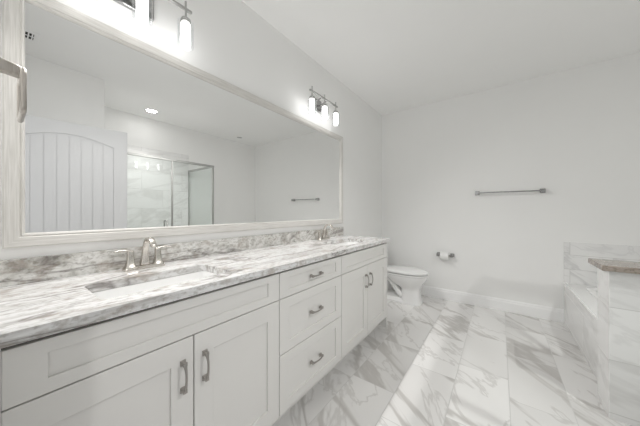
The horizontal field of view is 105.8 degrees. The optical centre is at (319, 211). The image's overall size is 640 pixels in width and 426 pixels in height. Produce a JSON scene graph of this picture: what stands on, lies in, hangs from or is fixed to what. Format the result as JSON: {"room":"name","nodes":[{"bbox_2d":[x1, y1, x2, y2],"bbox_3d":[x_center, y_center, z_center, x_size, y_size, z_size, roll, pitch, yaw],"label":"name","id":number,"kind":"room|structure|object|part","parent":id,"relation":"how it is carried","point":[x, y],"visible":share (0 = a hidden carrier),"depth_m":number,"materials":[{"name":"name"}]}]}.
{"room":"bathroom","nodes":[
{"label":"bathroom","id":0,"kind":"room"},
{"bbox_2d":[0,0,381,259],"bbox_3d":[-0.160,-0.162,2.385,0.100,2.723,3.909,0,0,36],"label":"wall","id":1,"kind":"structure","parent":0,"point":[232,43],"depth_m":1.85,"materials":[{"name":"paint"}]},
{"bbox_2d":[113,0,191,46],"bbox_3d":[-0.884,-1.025,1.186,0.161,0.244,0.482,0,0,36],"label":"vanity light","id":2,"kind":"object","parent":1,"relation":"attached to","point":[144,9],"visible":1,"depth_m":1.27,"materials":[{"name":"white glass"}]},
{"bbox_2d":[0,227,342,286],"bbox_3d":[-0.467,0.231,1.870,0.020,0.098,2.477,0,0,36],"label":"backsplash","id":3,"kind":"structure","parent":1,"relation":"attached to","point":[41,268],"depth_m":1.16,"materials":[{"name":"stone"}]},
{"bbox_2d":[2,0,342,248],"bbox_3d":[-0.459,-0.368,1.877,0.024,1.013,2.430,0,0,36],"label":"wall mirror","id":4,"kind":"object","parent":1,"relation":"attached to","point":[120,137],"visible":0.96,"depth_m":1.23,"materials":[{"name":"silver mirror"}]},
{"bbox_3d":[-1.165,-0.368,0.922,0.024,1.013,0.054,0,0,36],"label":"frame","id":5,"kind":"part","parent":4,"relation":"part of","materials":[{"name":"white wood"}]},
{"bbox_3d":[-0.459,0.111,1.877,0.024,0.054,2.430,0,0,36],"label":"frame","id":6,"kind":"part","parent":4,"relation":"part of","materials":[{"name":"white wood"}]},
{"bbox_3d":[-0.459,-0.848,1.877,0.024,0.054,2.430,0,0,36],"label":"frame","id":7,"kind":"part","parent":4,"relation":"part of","materials":[{"name":"white wood"}]},
{"bbox_3d":[0.248,-0.368,2.833,0.024,1.013,0.054,0,0,36],"label":"frame","id":8,"kind":"part","parent":4,"relation":"part of","materials":[{"name":"white wood"}]},
{"bbox_2d":[309,86,337,124],"bbox_3d":[0.014,-1.025,2.402,0.161,0.244,0.482,0,0,36],"label":"vanity light","id":9,"kind":"object","parent":1,"relation":"attached to","point":[315,104],"visible":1,"depth_m":2.36,"materials":[{"name":"white glass"}]},
{"bbox_2d":[241,0,639,114],"bbox_3d":[1.138,-1.563,1.425,3.330,0.080,3.909,0,0,36],"label":"ceiling","id":10,"kind":"structure","parent":0,"point":[394,55],"depth_m":2.15,"materials":[{"name":"paint"}]},
{"bbox_2d":[272,289,630,425],"bbox_3d":[1.138,1.240,1.425,3.330,0.080,3.909,0,0,36],"label":"floor","id":11,"kind":"structure","parent":0,"point":[437,362],"depth_m":1.76,"materials":[{"name":"tile"}]},
{"bbox_2d":[0,273,278,425],"bbox_3d":[-0.698,0.756,1.071,0.592,0.887,0.915,0,0,36],"label":"base cabinet","id":12,"kind":"object","parent":11,"relation":"on","point":[211,358],"visible":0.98,"depth_m":0.84,"materials":[{"name":"paint"}]},
{"bbox_3d":[-0.620,0.780,0.749,0.018,0.616,0.443,0,0,36],"label":"door","id":13,"kind":"part","parent":12,"relation":"part of","materials":[{"name":"paint"}]},
{"bbox_3d":[-0.491,0.605,0.881,0.033,0.117,0.019,0,0,36],"label":"handle","id":14,"kind":"part","parent":12,"relation":"part of","materials":[{"name":"grey metal"}]},
{"bbox_3d":[-0.443,0.605,0.947,0.033,0.117,0.019,0,0,36],"label":"handle","id":15,"kind":"part","parent":12,"relation":"part of","materials":[{"name":"grey metal"}]},
{"bbox_3d":[-0.354,0.780,1.108,0.018,0.616,0.443,0,0,36],"label":"door","id":16,"kind":"part","parent":12,"relation":"part of","materials":[{"name":"paint"}]},
{"bbox_2d":[270,256,340,425],"bbox_3d":[-0.239,0.756,1.692,0.592,0.887,0.628,0,0,36],"label":"base cabinet","id":17,"kind":"object","parent":11,"relation":"on","point":[309,300],"visible":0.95,"depth_m":1.48,"materials":[{"name":"paint"}]},
{"bbox_3d":[-0.035,0.620,1.541,0.018,0.296,0.624,0,0,36],"label":"drawer","id":18,"kind":"part","parent":17,"relation":"part of","materials":[{"name":"paint"}]},
{"bbox_3d":[-0.035,0.930,1.541,0.018,0.316,0.624,0,0,36],"label":"drawer","id":19,"kind":"part","parent":17,"relation":"part of","materials":[{"name":"paint"}]},
{"bbox_3d":[-0.035,0.398,1.541,0.018,0.140,0.624,0,0,36],"label":"drawer","id":20,"kind":"part","parent":17,"relation":"part of","materials":[{"name":"paint"}]},
{"bbox_3d":[-0.014,0.930,1.525,0.033,0.019,0.117,0,0,36],"label":"handle","id":21,"kind":"part","parent":17,"relation":"part of","materials":[{"name":"grey metal"}]},
{"bbox_3d":[-0.014,0.620,1.525,0.033,0.019,0.117,0,0,36],"label":"handle","id":22,"kind":"part","parent":17,"relation":"part of","materials":[{"name":"grey metal"}]},
{"bbox_3d":[-0.014,0.398,1.525,0.033,0.019,0.117,0,0,36],"label":"handle","id":23,"kind":"part","parent":17,"relation":"part of","materials":[{"name":"grey metal"}]},
{"bbox_2d":[332,243,386,368],"bbox_3d":[0.217,0.756,2.309,0.592,0.887,0.908,0,0,36],"label":"base cabinet","id":24,"kind":"object","parent":11,"relation":"on","point":[363,271],"visible":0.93,"depth_m":2.08,"materials":[{"name":"paint"}]},
{"bbox_2d":[0,235,389,348],"bbox_3d":[-0.239,0.296,1.702,0.586,0.033,2.477,0,0,36],"label":"countertop","id":25,"kind":"structure","parent":24,"relation":"on","point":[34,310],"depth_m":0.92,"materials":[{"name":"stone"}]},
{"bbox_2d":[113,237,171,271],"bbox_3d":[-0.832,0.201,1.172,0.147,0.158,0.241,0,0,36],"label":"faucet","id":26,"kind":"object","parent":25,"relation":"on","point":[144,263],"visible":1,"depth_m":1.18,"materials":[{"name":"silver metal"}]},
{"bbox_3d":[-0.919,0.186,1.130,0.021,0.018,0.071,0,0,35],"label":"lever","id":27,"kind":"part","parent":26,"relation":"part of","materials":[{"name":"silver metal"}]},
{"bbox_3d":[-0.903,0.227,1.153,0.048,0.082,0.048,0,0,36],"label":"handle","id":28,"kind":"part","parent":26,"relation":"part of","materials":[{"name":"silver metal"}]},
{"bbox_3d":[-0.869,0.272,1.200,0.054,0.016,0.170,0,0,36],"label":"plate","id":29,"kind":"part","parent":26,"relation":"part of","materials":[{"name":"silver metal"}]},
{"bbox_3d":[-0.827,0.195,1.169,0.137,0.145,0.041,0,0,36],"label":"spout","id":30,"kind":"part","parent":26,"relation":"part of","materials":[{"name":"silver metal"}]},
{"bbox_3d":[-0.835,0.227,1.246,0.048,0.082,0.048,0,0,36],"label":"handle","id":31,"kind":"part","parent":26,"relation":"part of","materials":[{"name":"silver metal"}]},
{"bbox_3d":[-0.817,0.186,1.268,0.021,0.018,0.071,0,0,38],"label":"lever","id":32,"kind":"part","parent":26,"relation":"part of","materials":[{"name":"silver metal"}]},
{"bbox_2d":[92,271,216,298],"bbox_3d":[-0.654,0.390,1.026,0.297,0.152,0.508,0,0,36],"label":"undermount sink","id":33,"kind":"object","parent":25,"relation":"in","point":[120,291],"visible":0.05,"depth_m":1.08,"materials":[{"name":"ceramic"}]},
{"bbox_2d":[316,224,333,239],"bbox_3d":[0.070,0.201,2.392,0.147,0.158,0.241,0,0,36],"label":"faucet","id":34,"kind":"object","parent":25,"relation":"on","point":[324,236],"visible":1,"depth_m":2.40,"materials":[{"name":"silver metal"}]},
{"bbox_3d":[-0.002,0.227,2.373,0.048,0.082,0.048,0,0,36],"label":"handle","id":35,"kind":"part","parent":34,"relation":"part of","materials":[{"name":"silver metal"}]},
{"bbox_3d":[0.074,0.195,2.389,0.137,0.145,0.041,0,0,36],"label":"spout","id":36,"kind":"part","parent":34,"relation":"part of","materials":[{"name":"silver metal"}]},
{"bbox_2d":[336,242,358,244],"bbox_3d":[0.255,0.390,2.255,0.297,0.152,0.508,0,0,36],"label":"undermount sink","id":37,"kind":"object","parent":25,"relation":"in","point":[343,243],"visible":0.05,"depth_m":2.47,"materials":[{"name":"ceramic"}]},
{"bbox_3d":[0.284,0.780,1.972,0.018,0.616,0.440,0,0,36],"label":"door","id":38,"kind":"part","parent":24,"relation":"part of","materials":[{"name":"paint"}]},
{"bbox_3d":[0.548,0.780,2.329,0.018,0.616,0.440,0,0,36],"label":"door","id":39,"kind":"part","parent":24,"relation":"part of","materials":[{"name":"paint"}]},
{"bbox_3d":[0.468,0.756,2.676,0.559,0.887,0.020,0,0,36],"label":"panel","id":40,"kind":"part","parent":24,"relation":"part of","materials":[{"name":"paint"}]},
{"bbox_2d":[387,242,428,305],"bbox_3d":[1.070,0.828,3.303,0.760,0.745,0.404,0,0,36],"label":"toilet","id":41,"kind":"object","parent":11,"relation":"on","point":[407,282],"visible":0.72,"depth_m":3.13,"materials":[{"name":"ceramic"}]},
{"bbox_3d":[1.147,0.823,3.246,0.560,0.020,0.370,0,0,36],"label":"seat","id":42,"kind":"part","parent":41,"relation":"part of","materials":[{"name":"white plastic"}]},
{"bbox_3d":[1.137,1.018,3.253,0.574,0.365,0.364,0,0,36],"label":"bowl","id":43,"kind":"part","parent":41,"relation":"part of","materials":[{"name":"ceramic"}]},
{"bbox_3d":[1.145,0.785,3.248,0.574,0.035,0.376,0,0,36],"label":"lid","id":44,"kind":"part","parent":41,"relation":"part of","materials":[{"name":"white plastic"}]},
{"bbox_2d":[564,283,596,377],"bbox_3d":[2.669,0.973,1.765,1.071,0.455,1.342,0,0,36],"label":"bathtub","id":45,"kind":"object","parent":11,"relation":"on","point":[580,301],"visible":0.44,"depth_m":2.09,"materials":[{"name":"tile"}]},
{"bbox_3d":[2.243,0.771,2.080,0.012,0.008,1.342,0,0,36],"label":"edge trim","id":46,"kind":"part","parent":45,"relation":"part of","materials":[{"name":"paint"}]},
{"bbox_2d":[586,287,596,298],"bbox_3d":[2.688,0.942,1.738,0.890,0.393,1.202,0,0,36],"label":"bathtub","id":47,"kind":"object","parent":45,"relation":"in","point":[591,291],"depth_m":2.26,"materials":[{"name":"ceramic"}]},
{"bbox_2d":[382,52,639,308],"bbox_3d":[2.270,-0.162,2.956,3.130,2.723,0.100,0,0,36],"label":"wall","id":48,"kind":"structure","parent":0,"point":[573,134],"depth_m":2.85,"materials":[{"name":"paint"}]},
{"bbox_2d":[436,252,453,257],"bbox_3d":[1.689,0.588,3.271,0.212,0.048,0.085,0,0,36],"label":"paper holder","id":49,"kind":"object","parent":48,"relation":"attached to","point":[437,253],"visible":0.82,"depth_m":3.26,"materials":[{"name":"silver metal"}]},
{"bbox_2d":[440,252,448,259],"bbox_3d":[1.674,0.595,3.251,0.102,0.098,0.098,0,0,36],"label":"toilet paper roll","id":50,"kind":"object","parent":49,"relation":"hanging from","point":[443,255],"visible":0.99,"depth_m":3.22,"materials":[{"name":"paper"}]},
{"bbox_2d":[388,282,563,322],"bbox_3d":[1.806,1.130,3.229,2.060,0.140,0.014,0,0,36],"label":"baseboard","id":51,"kind":"structure","parent":48,"relation":"attached to","point":[544,312],"depth_m":2.96,"materials":[{"name":"paint"}]},
{"bbox_2d":[475,188,545,194],"bbox_3d":[2.232,-0.232,2.876,0.665,0.050,0.075,0,0,36],"label":"towel bar","id":52,"kind":"object","parent":48,"relation":"attached to","point":[544,189],"visible":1,"depth_m":2.82,"materials":[{"name":"silver metal"}]},
{"bbox_2d":[564,242,639,286],"bbox_3d":[3.061,0.549,2.303,1.059,0.434,0.011,0,0,36],"label":"tile","id":53,"kind":"structure","parent":48,"relation":"attached to","point":[577,269],"depth_m":2.51,"materials":[{"name":"tile"}]},
{"bbox_2d":[597,268,639,425],"bbox_3d":[2.190,0.771,1.157,1.120,0.857,0.205,0,0,36],"label":"wall partition","id":54,"kind":"structure","parent":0,"point":[618,293],"depth_m":1.38,"materials":[{"name":"tile"}]},
{"bbox_2d":[588,258,639,273],"bbox_3d":[2.176,0.327,1.168,1.155,0.032,0.275,0,0,36],"label":"stone cap","id":55,"kind":"object","parent":54,"relation":"on","point":[631,267],"visible":1,"depth_m":1.40,"materials":[{"name":"stone"}]},
{"bbox_3d":[0.012,-0.161,-0.098,3.130,2.723,0.120,0,0,36],"label":"wall","id":56,"kind":"structure","parent":0,"visible":0},
{"bbox_2d":[0,57,26,122],"bbox_3d":[-0.869,-0.346,0.670,0.151,0.162,0.068,0,0,36],"label":"towel ring","id":57,"kind":"object","parent":56,"relation":"attached to","point":[7,67],"visible":1,"depth_m":0.66,"materials":[{"name":"silver metal"}]},
{"bbox_3d":[-0.869,-0.400,0.669,0.054,0.054,0.067,0,0,36],"label":"post","id":58,"kind":"part","parent":57,"relation":"part of","materials":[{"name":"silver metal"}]}
]}

